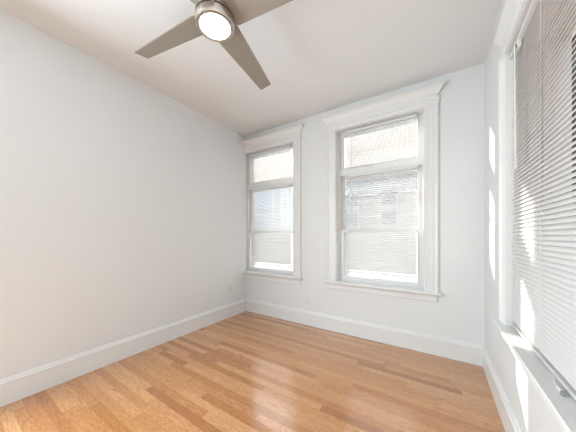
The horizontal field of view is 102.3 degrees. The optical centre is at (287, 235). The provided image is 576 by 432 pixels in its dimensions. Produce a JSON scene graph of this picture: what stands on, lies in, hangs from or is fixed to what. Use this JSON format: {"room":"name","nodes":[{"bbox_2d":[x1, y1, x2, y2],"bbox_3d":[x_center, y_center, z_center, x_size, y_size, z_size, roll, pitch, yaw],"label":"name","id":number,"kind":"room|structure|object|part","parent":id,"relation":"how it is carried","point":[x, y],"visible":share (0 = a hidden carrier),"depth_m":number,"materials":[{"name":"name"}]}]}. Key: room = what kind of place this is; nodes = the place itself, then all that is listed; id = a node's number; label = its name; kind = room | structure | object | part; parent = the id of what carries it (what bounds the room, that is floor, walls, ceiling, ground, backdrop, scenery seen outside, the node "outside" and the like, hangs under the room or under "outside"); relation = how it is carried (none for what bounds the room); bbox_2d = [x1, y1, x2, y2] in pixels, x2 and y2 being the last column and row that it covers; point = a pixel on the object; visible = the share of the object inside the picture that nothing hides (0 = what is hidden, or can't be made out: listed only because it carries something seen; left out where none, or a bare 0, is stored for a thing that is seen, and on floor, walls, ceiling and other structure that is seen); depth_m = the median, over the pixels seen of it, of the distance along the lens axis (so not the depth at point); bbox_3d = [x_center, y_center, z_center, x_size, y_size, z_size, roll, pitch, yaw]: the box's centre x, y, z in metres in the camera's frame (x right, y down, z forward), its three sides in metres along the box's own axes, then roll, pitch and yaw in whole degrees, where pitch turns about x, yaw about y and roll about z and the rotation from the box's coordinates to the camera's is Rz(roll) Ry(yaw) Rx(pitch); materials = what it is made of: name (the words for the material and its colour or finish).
{"room":"empty bedroom","nodes":[
{"label":"empty bedroom","id":0,"kind":"room"},
{"bbox_2d":[0,9,245,378],"bbox_3d":[-2.135,-0.200,1.653,0.200,2.800,5.080,0,0,33],"label":"wall","id":1,"kind":"structure","parent":0,"point":[123,203],"depth_m":2.12,"materials":[{"name":"white paint"}]},
{"bbox_2d":[0,299,245,406],"bbox_3d":[-2.042,1.105,1.593,0.022,0.190,5.080,0,0,33],"label":"baseboard","id":2,"kind":"structure","parent":1,"relation":"attached to","point":[13,388],"depth_m":2.10,"materials":[{"name":"white paint"}]},
{"bbox_2d":[229,284,232,292],"bbox_3d":[-0.853,0.782,3.462,0.008,0.115,0.070,0,0,33],"label":"wall outlet","id":3,"kind":"object","parent":1,"relation":"attached to","point":[231,285],"visible":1,"depth_m":3.47,"materials":[{"name":"white plastic"}]},
{"bbox_2d":[0,0,501,135],"bbox_3d":[-0.709,-1.700,0.894,3.422,0.200,5.340,0,0,33],"label":"ceiling","id":4,"kind":"structure","parent":0,"point":[316,57],"depth_m":1.98,"materials":[{"name":"white paint"}]},
{"bbox_2d":[134,0,292,89],"bbox_3d":[-0.435,-1.413,1.381,1.043,0.375,1.065,0,0,-24],"label":"ceiling fan","id":5,"kind":"object","parent":4,"relation":"hanging from","point":[216,20],"visible":1,"depth_m":1.41,"materials":[{"name":"silver metal"}]},
{"bbox_3d":[-0.772,-1.292,1.541,0.605,0.045,0.158,0,0,28],"label":"blade","id":6,"kind":"part","parent":5,"relation":"part of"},
{"bbox_2d":[200,13,229,38],"bbox_3d":[-0.429,-1.238,1.367,0.173,0.025,0.173,0,0,33],"label":"diffuser","id":7,"kind":"object","parent":5,"relation":"attached to","point":[212,25],"depth_m":1.36,"materials":[{"name":"white glass"}]},
{"bbox_3d":[-0.286,-1.292,1.725,0.158,0.045,0.605,0,0,23],"label":"blade","id":8,"kind":"part","parent":5,"relation":"part of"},
{"bbox_3d":[-0.074,-1.292,1.218,0.605,0.045,0.158,0,0,24],"label":"blade","id":9,"kind":"part","parent":5,"relation":"part of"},
{"bbox_2d":[0,311,504,431],"bbox_3d":[-0.709,1.275,0.894,3.422,0.150,5.340,0,0,33],"label":"floor","id":10,"kind":"structure","parent":0,"point":[246,371],"depth_m":1.79,"materials":[{"name":"brown wood"}]},
{"bbox_2d":[246,62,484,344],"bbox_3d":[0.661,-0.200,3.032,3.422,2.800,0.260,0,0,33],"label":"wall","id":11,"kind":"structure","parent":0,"point":[458,313],"depth_m":2.32,"materials":[{"name":"white paint"}]},
{"bbox_2d":[243,123,303,283],"bbox_3d":[-0.196,-0.419,3.557,1.136,2.171,0.362,0,0,33],"label":"window","id":12,"kind":"structure","parent":11,"relation":"in","point":[291,135],"depth_m":3.45,"materials":[{"name":"white paint"}]},
{"bbox_3d":[-0.264,-1.077,3.607,0.912,0.474,0.040,0,0,33],"label":"transom sash","id":13,"kind":"part","parent":12,"relation":"part of","materials":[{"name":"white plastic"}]},
{"bbox_3d":[-0.264,0.240,3.606,0.912,0.635,0.037,0,0,33],"label":"sash","id":14,"kind":"part","parent":12,"relation":"part of","materials":[{"name":"white plastic"}]},
{"bbox_2d":[250,183,291,266],"bbox_3d":[-0.283,-0.153,3.537,0.778,1.203,0.047,0,0,33],"label":"blind","id":15,"kind":"object","parent":12,"relation":"attached to","point":[284,242],"visible":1,"depth_m":3.52,"materials":[{"name":"white plastic"}]},
{"bbox_3d":[-0.280,0.443,3.543,0.764,0.011,0.026,0,0,33],"label":"rail","id":16,"kind":"part","parent":15,"relation":"part of","materials":[{"name":"white plastic"}]},
{"bbox_2d":[250,145,291,183],"bbox_3d":[-0.283,-1.073,3.537,0.778,0.458,0.047,0,0,33],"label":"blind","id":17,"kind":"object","parent":12,"relation":"attached to","point":[289,146],"visible":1,"depth_m":3.52,"materials":[{"name":"white plastic"}]},
{"bbox_3d":[-0.280,-0.850,3.543,0.764,0.011,0.026,0,0,33],"label":"rail","id":18,"kind":"part","parent":17,"relation":"part of","materials":[{"name":"white plastic"}]},
{"bbox_3d":[-0.241,-0.400,3.642,0.912,0.725,0.037,0,0,33],"label":"sash","id":19,"kind":"part","parent":12,"relation":"part of","materials":[{"name":"white plastic"}]},
{"bbox_3d":[-0.214,0.233,3.684,0.912,0.651,0.012,0,0,33],"label":"screen frame","id":20,"kind":"part","parent":12,"relation":"part of","materials":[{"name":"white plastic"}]},
{"bbox_3d":[0.123,-0.375,3.205,0.118,1.950,0.030,0,0,33],"label":"casing","id":21,"kind":"part","parent":12,"relation":"part of","materials":[{"name":"white paint"}]},
{"bbox_2d":[246,299,483,365],"bbox_3d":[0.560,1.105,2.930,2.962,0.190,0.022,0,0,33],"label":"baseboard","id":22,"kind":"structure","parent":11,"relation":"attached to","point":[463,351],"depth_m":2.62,"materials":[{"name":"white paint"}]},
{"bbox_2d":[321,80,444,301],"bbox_3d":[1.063,-0.419,2.750,1.304,2.171,0.362,0,0,33],"label":"window","id":23,"kind":"structure","parent":11,"relation":"in","point":[423,101],"depth_m":2.62,"materials":[{"name":"white paint"}]},
{"bbox_3d":[0.539,-0.375,2.938,0.118,1.950,0.030,0,0,33],"label":"casing","id":24,"kind":"part","parent":23,"relation":"part of","materials":[{"name":"white paint"}]},
{"bbox_2d":[345,165,416,277],"bbox_3d":[1.047,-0.153,2.685,0.778,1.203,0.047,0,0,33],"label":"blind","id":25,"kind":"object","parent":23,"relation":"attached to","point":[398,225],"visible":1,"depth_m":2.66,"materials":[{"name":"white plastic"}]},
{"bbox_3d":[0.808,-0.143,2.846,0.002,1.163,0.026,0,0,33],"label":"ladder cord","id":26,"kind":"part","parent":25,"relation":"part of","materials":[{"name":"white fabric"}]},
{"bbox_3d":[1.050,0.443,2.690,0.764,0.011,0.026,0,0,33],"label":"rail","id":27,"kind":"part","parent":25,"relation":"part of","materials":[{"name":"white plastic"}]},
{"bbox_2d":[345,113,416,167],"bbox_3d":[1.047,-1.073,2.685,0.778,0.458,0.047,0,0,33],"label":"blind","id":28,"kind":"object","parent":23,"relation":"attached to","point":[414,116],"visible":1,"depth_m":2.66,"materials":[{"name":"white plastic"}]},
{"bbox_3d":[0.808,-1.063,2.846,0.002,0.418,0.026,0,0,33],"label":"ladder cord","id":29,"kind":"part","parent":28,"relation":"part of","materials":[{"name":"white fabric"}]},
{"bbox_3d":[1.050,-0.850,2.690,0.764,0.011,0.026,0,0,33],"label":"rail","id":30,"kind":"part","parent":28,"relation":"part of","materials":[{"name":"white plastic"}]},
{"bbox_3d":[1.067,-1.077,2.755,0.912,0.474,0.040,0,0,33],"label":"transom sash","id":31,"kind":"part","parent":23,"relation":"part of","materials":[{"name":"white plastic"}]},
{"bbox_3d":[1.066,0.240,2.753,0.912,0.635,0.037,0,0,33],"label":"sash","id":32,"kind":"part","parent":23,"relation":"part of","materials":[{"name":"white plastic"}]},
{"bbox_3d":[1.116,0.233,2.831,0.912,0.651,0.012,0,0,33],"label":"screen frame","id":33,"kind":"part","parent":23,"relation":"part of","materials":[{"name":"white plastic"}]},
{"bbox_3d":[1.089,-0.400,2.790,0.912,0.725,0.037,0,0,33],"label":"sash","id":34,"kind":"part","parent":23,"relation":"part of","materials":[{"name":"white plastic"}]},
{"bbox_3d":[1.454,-0.375,2.352,0.118,1.950,0.030,0,0,33],"label":"casing","id":35,"kind":"part","parent":23,"relation":"part of","materials":[{"name":"white paint"}]},
{"bbox_2d":[485,0,562,431],"bbox_3d":[0.552,-0.200,-0.069,0.260,2.800,5.080,0,0,33],"label":"wall","id":36,"kind":"structure","parent":0,"point":[532,414],"depth_m":1.74,"materials":[{"name":"white paint"}]},
{"bbox_2d":[482,345,521,431],"bbox_3d":[0.433,1.105,0.007,0.022,0.190,5.080,0,0,33],"label":"baseboard","id":37,"kind":"structure","parent":36,"relation":"attached to","point":[510,423],"depth_m":1.55,"materials":[{"name":"white paint"}]},
{"bbox_2d":[492,0,575,431],"bbox_3d":[1.193,-0.335,0.955,0.346,1.971,1.246,0,0,33],"label":"window","id":38,"kind":"structure","parent":36,"relation":"in","point":[563,409],"depth_m":1.35,"materials":[{"name":"white paint"}]},
{"bbox_3d":[1.376,-0.285,1.485,0.030,1.740,0.105,0,0,33],"label":"casing","id":39,"kind":"part","parent":38,"relation":"part of","materials":[{"name":"white paint"}]},
{"bbox_2d":[509,0,575,399],"bbox_3d":[1.105,-0.279,1.011,0.052,1.664,0.963,0,0,33],"label":"blind","id":40,"kind":"object","parent":38,"relation":"attached to","point":[544,274],"visible":1,"depth_m":0.98,"materials":[{"name":"white plastic"}]},
{"bbox_3d":[1.113,0.532,1.006,0.026,0.011,0.957,0,0,33],"label":"rail","id":41,"kind":"part","parent":40,"relation":"part of","materials":[{"name":"white plastic"}]},
{"bbox_3d":[1.113,-0.277,1.006,0.026,1.609,0.002,0,0,33],"label":"ladder cord","id":42,"kind":"part","parent":40,"relation":"part of","materials":[{"name":"white fabric"}]},
{"bbox_3d":[1.226,-0.560,0.934,0.037,1.117,0.929,0,0,33],"label":"sash","id":43,"kind":"part","parent":38,"relation":"part of","materials":[{"name":"white plastic"}]},
{"label":"outside","id":44,"kind":"structure","parent":0,"visible":0},
{"bbox_3d":[-0.164,4.500,9.012,70.000,0.200,65.000,0,0,33],"label":"ground","id":45,"kind":"structure","parent":44,"visible":0},
{"bbox_2d":[254,150,292,229],"bbox_3d":[-0.029,-0.400,13.439,5.050,9.600,3.800,0,0,33],"label":"house","id":46,"kind":"structure","parent":45,"relation":"on","point":[291,152],"depth_m":11.81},
{"bbox_2d":[344,121,417,228],"bbox_3d":[4.953,-0.400,9.861,7.100,9.600,4.250,0,0,33],"label":"brick house","id":47,"kind":"structure","parent":45,"relation":"on","point":[416,123],"depth_m":8.46,"materials":[{"name":"brick"}]},
{"bbox_3d":[3.062,-0.725,8.717,0.810,1.610,0.006,0,0,33],"label":"pane","id":48,"kind":"part","parent":47,"relation":"part of","materials":[{"name":"glass"}]},
{"bbox_3d":[4.198,-0.725,7.988,0.810,1.610,0.006,0,0,33],"label":"pane","id":49,"kind":"part","parent":47,"relation":"part of","materials":[{"name":"glass"}]},
{"bbox_2d":[572,29,575,215],"bbox_3d":[5.306,-1.050,-0.015,5.250,10.900,11.900,0,0,33],"label":"neighbouring house","id":50,"kind":"structure","parent":45,"relation":"on","point":[573,33],"depth_m":3.97,"materials":[{"name":"beige brick"}]},
{"bbox_3d":[4.897,-2.125,3.953,0.006,2.510,0.220,0,0,33],"label":"pane","id":51,"kind":"part","parent":50,"relation":"part of","materials":[{"name":"clear glass"}]}
]}

